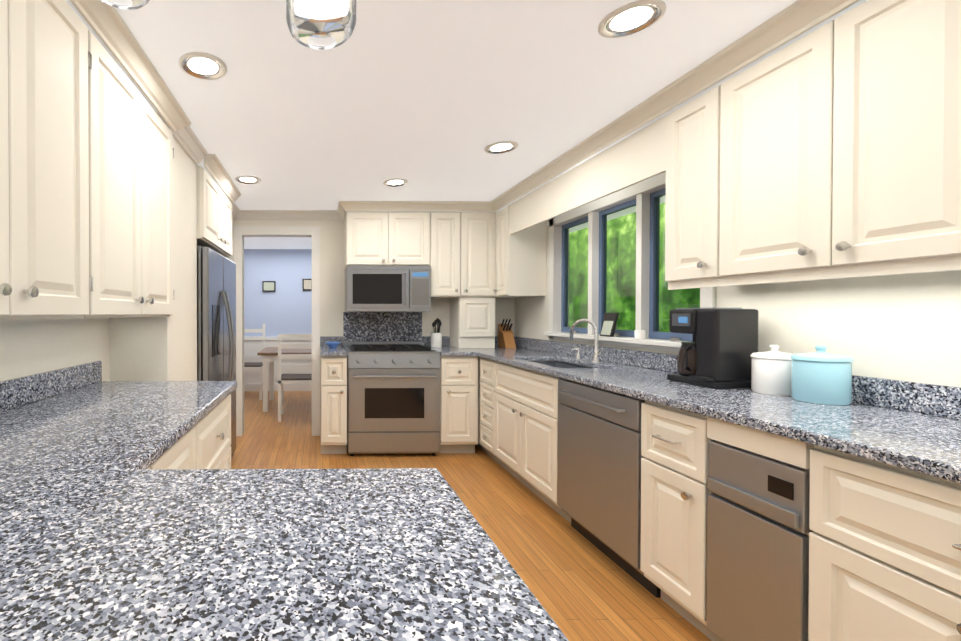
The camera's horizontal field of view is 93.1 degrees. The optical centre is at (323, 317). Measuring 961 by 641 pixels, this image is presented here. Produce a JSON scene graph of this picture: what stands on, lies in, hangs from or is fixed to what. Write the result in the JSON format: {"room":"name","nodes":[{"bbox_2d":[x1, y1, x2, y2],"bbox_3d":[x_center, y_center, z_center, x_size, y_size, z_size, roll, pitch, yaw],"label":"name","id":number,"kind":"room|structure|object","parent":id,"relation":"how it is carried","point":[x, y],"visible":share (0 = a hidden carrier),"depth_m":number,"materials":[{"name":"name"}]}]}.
{"room":"kitchen","nodes":[
{"label":"kitchen","id":0,"kind":"room"},
{"bbox_2d":[0,113,233,380],"bbox_3d":[-1.245,0.092,0.927,0.900,2.280,6.850,0,0,-1],"label":"wall","id":1,"kind":"structure","parent":0,"point":[143,348],"depth_m":2.23,"materials":[{"name":"beige paint"}]},
{"bbox_2d":[0,0,19,319],"bbox_3d":[-0.934,-0.520,0.873,0.318,1.052,0.373,0,0,-1],"label":"upper cabinet","id":2,"kind":"object","parent":1,"relation":"attached to","point":[9,9],"depth_m":1.07,"materials":[{"name":"white wood"}]},
{"bbox_2d":[20,0,95,318],"bbox_3d":[-0.939,-0.523,1.246,0.318,1.052,0.373,0,0,-1],"label":"upper cabinet","id":3,"kind":"object","parent":1,"relation":"attached to","point":[86,179],"depth_m":1.26,"materials":[{"name":"white wood"}]},
{"bbox_2d":[96,4,147,317],"bbox_3d":[-0.944,-0.526,1.639,0.318,1.052,0.413,0,0,-1],"label":"upper cabinet","id":4,"kind":"object","parent":1,"relation":"attached to","point":[121,262],"depth_m":1.64,"materials":[{"name":"white wood"}]},
{"bbox_2d":[144,72,175,316],"bbox_3d":[-0.949,-0.529,2.051,0.318,1.052,0.411,0,0,-1],"label":"upper cabinet","id":5,"kind":"object","parent":1,"relation":"attached to","point":[158,138],"depth_m":2.05,"materials":[{"name":"white wood"}]},
{"bbox_2d":[197,154,240,256],"bbox_3d":[-1.156,-0.792,3.246,0.893,0.548,0.936,0,0,-1],"label":"upper cabinet","id":6,"kind":"object","parent":1,"relation":"attached to","point":[214,218],"visible":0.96,"depth_m":3.06,"materials":[{"name":"white wood"}]},
{"bbox_2d":[244,249,311,336],"bbox_3d":[-0.700,0.042,6.959,3.700,2.280,0.100,0,0,-1],"label":"wall","id":7,"kind":"structure","parent":0,"point":[285,307],"depth_m":6.88,"materials":[{"name":"blue paint"}]},
{"bbox_2d":[262,281,275,291],"bbox_3d":[-0.879,-0.498,6.887,0.210,0.170,0.026,0,0,-1],"label":"picture","id":8,"kind":"object","parent":7,"relation":"attached to","point":[268,286],"visible":1,"depth_m":6.88,"materials":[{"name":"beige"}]},
{"bbox_2d":[244,337,311,390],"bbox_3d":[-0.699,0.747,6.892,3.500,0.870,0.045,0,0,-1],"label":"trim","id":9,"kind":"structure","parent":7,"relation":"attached to","point":[251,380],"depth_m":6.88,"materials":[{"name":"white"}]},
{"bbox_2d":[303,279,311,290],"bbox_3d":[-0.259,-0.528,6.895,0.160,0.190,0.026,0,0,-1],"label":"picture","id":10,"kind":"object","parent":7,"relation":"attached to","point":[307,284],"visible":0.79,"depth_m":6.88,"materials":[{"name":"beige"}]},
{"bbox_2d":[234,220,514,434],"bbox_3d":[-0.221,0.063,4.425,4.595,2.280,0.120,0,0,-1],"label":"wall","id":11,"kind":"structure","parent":0,"point":[332,290],"depth_m":4.37,"materials":[{"name":"beige paint"}]},
{"bbox_2d":[234,226,319,435],"bbox_3d":[-0.476,0.140,4.412,0.875,2.125,0.140,0,0,-1],"label":"door frame","id":12,"kind":"structure","parent":11,"relation":"attached to","point":[241,232],"depth_m":4.34,"materials":[{"name":"white"}]},
{"bbox_2d":[343,312,421,343],"bbox_3d":[0.601,0.109,4.368,0.802,0.328,0.010,0,0,-1],"label":"backsplash","id":13,"kind":"structure","parent":11,"relation":"attached to","point":[378,326],"depth_m":4.36,"materials":[{"name":"stone"}]},
{"bbox_2d":[341,201,432,269],"bbox_3d":[0.603,-0.779,4.191,0.786,0.588,0.348,0,0,-1],"label":"upper cabinet","id":14,"kind":"object","parent":11,"relation":"attached to","point":[370,238],"depth_m":4.02,"materials":[{"name":"white wood"}]},
{"bbox_2d":[345,266,430,311],"bbox_3d":[0.604,-0.268,4.142,0.778,0.422,0.433,0,0,-1],"label":"microwave","id":15,"kind":"object","parent":14,"relation":"attached to","point":[387,288],"visible":1,"depth_m":3.97,"materials":[{"name":"silver metal"}]},
{"bbox_2d":[431,201,460,299],"bbox_3d":[1.141,-0.634,4.199,0.286,0.878,0.348,0,0,-1],"label":"upper cabinet","id":16,"kind":"object","parent":11,"relation":"attached to","point":[446,270],"depth_m":4.03,"materials":[{"name":"white wood"}]},
{"bbox_2d":[450,300,494,339],"bbox_3d":[1.457,-0.001,4.212,0.345,0.388,0.296,0,0,-1],"label":"upper cabinet","id":17,"kind":"object","parent":11,"relation":"attached to","point":[469,319],"depth_m":4.07,"materials":[{"name":"white wood"}]},
{"bbox_2d":[461,200,500,299],"bbox_3d":[1.455,-0.634,4.203,0.341,0.878,0.348,0,0,-1],"label":"upper cabinet","id":18,"kind":"object","parent":11,"relation":"attached to","point":[476,257],"depth_m":4.03,"materials":[{"name":"white wood"}]},
{"bbox_2d":[66,0,866,248],"bbox_3d":[0.007,-1.090,2.308,6.400,0.060,9.600,0,0,-1],"label":"ceiling","id":19,"kind":"structure","parent":0,"point":[429,100],"depth_m":1.95,"materials":[{"name":"white paint"}]},
{"bbox_2d":[100,0,149,9],"bbox_3d":[-0.352,-0.800,0.726,0.124,0.492,0.124,0,0,-1],"label":"pendant light","id":20,"kind":"object","parent":19,"relation":"hanging from","point":[138,4],"visible":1,"depth_m":0.78,"materials":[{"name":"clear glass"}]},
{"bbox_2d":[179,52,226,79],"bbox_3d":[-0.505,-1.050,1.799,0.196,0.010,0.196,0,0,-1],"label":"recessed light","id":21,"kind":"object","parent":19,"relation":"in","point":[203,65],"visible":1,"depth_m":1.79,"materials":[{"name":"white"}]},
{"bbox_2d":[235,175,260,183],"bbox_3d":[-0.585,-1.063,3.321,0.196,0.010,0.196,0,0,-1],"label":"recessed light","id":22,"kind":"object","parent":19,"relation":"in","point":[245,179],"visible":1,"depth_m":3.31,"materials":[{"name":"white"}]},
{"bbox_2d":[167,124,343,219],"bbox_3d":[-0.338,-1.024,3.289,1.110,0.083,2.126,0,0,-1],"label":"crown molding","id":23,"kind":"structure","parent":19,"relation":"attached to","point":[188,141],"depth_m":4.29,"materials":[{"name":"white wood"}]},
{"bbox_2d":[286,0,356,49],"bbox_3d":[-0.004,-0.765,0.730,0.124,0.561,0.124,0,0,-1],"label":"pendant light","id":24,"kind":"object","parent":19,"relation":"hanging from","point":[307,19],"visible":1,"depth_m":0.73,"materials":[{"name":"clear glass"}]},
{"bbox_2d":[383,178,407,186],"bbox_3d":[0.568,-1.063,3.389,0.196,0.010,0.196,0,0,-1],"label":"recessed light","id":25,"kind":"object","parent":19,"relation":"in","point":[395,182],"visible":1,"depth_m":3.39,"materials":[{"name":"white"}]},
{"bbox_2d":[484,141,517,153],"bbox_3d":[1.107,-1.057,2.675,0.196,0.010,0.196,0,0,-1],"label":"recessed light","id":26,"kind":"object","parent":19,"relation":"in","point":[500,147],"visible":1,"depth_m":2.68,"materials":[{"name":"white"}]},
{"bbox_2d":[598,0,666,37],"bbox_3d":[1.082,-1.048,1.511,0.196,0.010,0.196,0,0,-1],"label":"recessed light","id":27,"kind":"object","parent":19,"relation":"in","point":[631,18],"visible":1,"depth_m":1.51,"materials":[{"name":"white"}]},
{"bbox_2d":[231,391,710,640],"bbox_3d":[0.007,1.250,2.327,6.400,0.060,9.600,0,0,-1],"label":"floor","id":28,"kind":"structure","parent":0,"point":[580,586],"depth_m":2.48,"materials":[{"name":"brown wood"}]},
{"bbox_2d":[146,459,157,469],"bbox_3d":[-0.765,0.794,0.986,0.658,0.874,0.205,0,0,-1],"label":"base cabinet","id":29,"kind":"object","parent":28,"relation":"on","point":[155,465],"depth_m":1.11,"materials":[{"name":"white wood"}]},
{"bbox_2d":[158,420,201,468],"bbox_3d":[-0.769,0.792,1.288,0.658,0.874,0.398,0,0,-1],"label":"base cabinet","id":30,"kind":"object","parent":28,"relation":"on","point":[186,453],"depth_m":1.39,"materials":[{"name":"white wood"}]},
{"bbox_2d":[202,394,230,468],"bbox_3d":[-0.775,0.787,1.790,0.658,0.874,0.607,0,0,-1],"label":"base cabinet","id":31,"kind":"object","parent":28,"relation":"on","point":[204,442],"depth_m":1.81,"materials":[{"name":"white wood"}]},
{"bbox_2d":[0,361,568,640],"bbox_3d":[-0.426,0.288,1.044,1.338,0.135,2.140,0,0,-1],"label":"countertop","id":32,"kind":"structure","parent":31,"relation":"on","point":[105,535],"depth_m":0.62,"materials":[{"name":"stone"}]},
{"bbox_2d":[197,246,235,457],"bbox_3d":[-1.130,0.372,3.256,0.908,1.680,0.940,0,0,-1],"label":"fridge","id":33,"kind":"object","parent":28,"relation":"on","point":[216,316],"visible":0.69,"depth_m":3.00,"materials":[{"name":"silver metal"}]},
{"bbox_2d":[244,324,264,399],"bbox_3d":[-1.102,0.642,6.359,0.420,1.090,0.400,0,0,-1],"label":"chair","id":34,"kind":"object","parent":28,"relation":"on","point":[253,366],"visible":0.44,"depth_m":6.53,"materials":[{"name":"white wood"}]},
{"bbox_2d":[257,347,311,411],"bbox_3d":[-0.261,0.814,5.821,1.150,0.755,0.900,0,0,-1],"label":"dining table","id":35,"kind":"object","parent":28,"relation":"on","point":[269,355],"visible":0.4,"depth_m":5.43,"materials":[{"name":"brown"}]},
{"bbox_2d":[278,334,311,421],"bbox_3d":[-0.317,0.692,5.119,0.420,1.010,0.400,0,0,-1],"label":"chair","id":36,"kind":"object","parent":28,"relation":"on","point":[283,379],"visible":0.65,"depth_m":4.92,"materials":[{"name":"white wood"}]},
{"bbox_2d":[320,355,346,453],"bbox_3d":[0.086,0.769,4.023,0.230,0.874,0.698,0,0,-1],"label":"base cabinet","id":37,"kind":"object","parent":28,"relation":"on","point":[333,404],"visible":1,"depth_m":3.71,"materials":[{"name":"white wood"}]},
{"bbox_2d":[320,336,347,355],"bbox_3d":[0.086,0.263,4.022,0.234,0.135,0.693,0,0,-1],"label":"countertop","id":38,"kind":"structure","parent":37,"relation":"on","point":[326,350],"depth_m":4.15,"materials":[{"name":"stone"}]},
{"bbox_2d":[325,342,339,348],"bbox_3d":[0.086,0.264,4.070,0.150,0.060,0.150,0,0,-1],"label":"bowl","id":39,"kind":"object","parent":38,"relation":"on","point":[332,345],"visible":1,"depth_m":4.03,"materials":[{"name":"blue ceramic"}]},
{"bbox_2d":[344,341,440,455],"bbox_3d":[0.606,0.726,3.992,0.794,0.960,0.716,0,0,-1],"label":"range","id":40,"kind":"object","parent":28,"relation":"on","point":[393,396],"visible":0.98,"depth_m":3.70,"materials":[{"name":"silver metal"}]},
{"bbox_2d":[440,356,477,452],"bbox_3d":[1.177,0.769,4.037,0.332,0.874,0.698,0,0,-1],"label":"base cabinet","id":41,"kind":"object","parent":28,"relation":"on","point":[458,404],"visible":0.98,"depth_m":3.72,"materials":[{"name":"white wood"}]},
{"bbox_2d":[557,378,660,597],"bbox_3d":[1.628,0.787,2.188,0.613,0.869,0.633,0,0,-1],"label":"dishwasher","id":42,"kind":"object","parent":28,"relation":"on","point":[599,472],"visible":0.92,"depth_m":2.10,"materials":[{"name":"silver metal"}]},
{"bbox_2d":[640,400,795,640],"bbox_3d":[1.682,0.788,1.710,0.613,0.876,0.316,0,0,-1],"label":"base cabinet","id":43,"kind":"object","parent":28,"relation":"on","point":[674,442],"depth_m":1.66,"materials":[{"name":"white wood"}]},
{"bbox_2d":[422,336,960,483],"bbox_3d":[1.513,0.283,1.662,0.951,0.135,5.448,0,0,-1],"label":"countertop","id":44,"kind":"structure","parent":43,"relation":"on","point":[912,426],"depth_m":1.47,"materials":[{"name":"stone"}]},
{"bbox_2d":[430,318,441,347],"bbox_3d":[1.104,0.149,4.212,0.110,0.289,0.110,0,0,-1],"label":"utensil crock","id":45,"kind":"object","parent":44,"relation":"on","point":[435,339],"visible":1,"depth_m":4.18,"materials":[{"name":"white ceramic"}]},
{"bbox_2d":[498,319,515,347],"bbox_3d":[1.794,0.154,4.200,0.100,0.279,0.180,0,0,-1],"label":"knife block","id":46,"kind":"object","parent":44,"relation":"on","point":[505,337],"visible":1,"depth_m":4.18,"materials":[{"name":"brown wood"}]},
{"bbox_2d":[535,362,585,367],"bbox_3d":[1.620,0.431,2.950,0.354,0.176,0.694,0,0,-1],"label":"sink","id":47,"kind":"object","parent":44,"relation":"in","point":[559,364],"visible":0.04,"depth_m":3.25,"materials":[{"name":"silver metal"}]},
{"bbox_2d":[570,319,602,362],"bbox_3d":[1.768,0.155,2.960,0.209,0.296,0.309,0,0,-1],"label":"faucet","id":48,"kind":"object","parent":44,"relation":"on","point":[596,357],"visible":1,"depth_m":2.89,"materials":[{"name":"silver metal"}]},
{"bbox_2d":[667,308,758,388],"bbox_3d":[1.796,0.133,2.010,0.230,0.356,0.260,0,0,-1],"label":"coffee maker","id":49,"kind":"object","parent":44,"relation":"on","point":[719,349],"visible":0.98,"depth_m":1.89,"materials":[{"name":"black plastic"}]},
{"bbox_2d":[750,345,792,395],"bbox_3d":[1.864,0.213,1.776,0.140,0.200,0.140,0,0,-1],"label":"canister","id":50,"kind":"object","parent":44,"relation":"on","point":[771,371],"visible":0.88,"depth_m":1.74,"materials":[{"name":"white ceramic"}]},
{"bbox_2d":[790,345,853,404],"bbox_3d":[1.861,0.210,1.606,0.156,0.210,0.156,0,0,-1],"label":"canister","id":51,"kind":"object","parent":44,"relation":"on","point":[820,376],"visible":1,"depth_m":1.56,"materials":[{"name":"blue ceramic"}]},
{"bbox_2d":[707,440,812,640],"bbox_3d":[1.641,0.833,1.392,0.547,0.790,0.308,0,0,-1],"label":"trash compactor","id":52,"kind":"object","parent":28,"relation":"on","point":[758,530],"visible":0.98,"depth_m":1.36,"materials":[{"name":"silver metal"}]},
{"bbox_2d":[796,440,960,640],"bbox_3d":[1.692,0.795,0.862,0.613,0.876,0.740,0,0,-1],"label":"base cabinet","id":53,"kind":"object","parent":28,"relation":"on","point":[884,552],"depth_m":1.07,"materials":[{"name":"white wood"}]},
{"bbox_2d":[515,220,960,386],"bbox_3d":[2.059,0.091,1.028,0.120,2.280,6.970,0,0,-1],"label":"wall","id":54,"kind":"structure","parent":0,"point":[904,327],"depth_m":1.58,"materials":[{"name":"beige paint"}]},
{"bbox_2d":[493,204,545,299],"bbox_3d":[1.787,-0.593,3.916,0.348,0.800,0.275,0,0,-1],"label":"upper cabinet","id":55,"kind":"object","parent":54,"relation":"attached to","point":[519,258],"depth_m":3.78,"materials":[{"name":"white wood"}]},
{"bbox_2d":[544,172,715,351],"bbox_3d":[2.004,-0.330,2.929,0.178,1.030,1.560,0,0,-1],"label":"window","id":56,"kind":"structure","parent":54,"relation":"in","point":[606,254],"depth_m":2.94,"materials":[{"name":"white"}]},
{"bbox_2d":[600,313,618,336],"bbox_3d":[1.941,0.050,2.919,0.048,0.160,0.125,0,0,-1],"label":"framed picture","id":57,"kind":"object","parent":56,"relation":"on","point":[608,327],"visible":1,"depth_m":2.90,"materials":[{"name":"black"}]},
{"bbox_2d":[634,330,646,338],"bbox_3d":[1.944,0.104,2.632,0.064,0.055,0.064,0,0,-1],"label":"candle","id":58,"kind":"object","parent":56,"relation":"on","point":[640,334],"visible":1,"depth_m":2.61,"materials":[{"name":"white wax"}]},
{"bbox_2d":[659,84,750,287],"bbox_3d":[1.811,-0.569,1.923,0.349,0.816,0.277,0,0,-1],"label":"upper cabinet","id":59,"kind":"object","parent":54,"relation":"attached to","point":[685,132],"depth_m":1.93,"materials":[{"name":"white wood"}]},
{"bbox_2d":[711,0,960,283],"bbox_3d":[1.818,-0.565,1.413,0.349,0.816,0.742,0,0,-1],"label":"upper cabinet","id":60,"kind":"object","parent":54,"relation":"attached to","point":[831,149],"depth_m":1.35,"materials":[{"name":"white wood"}]}
]}

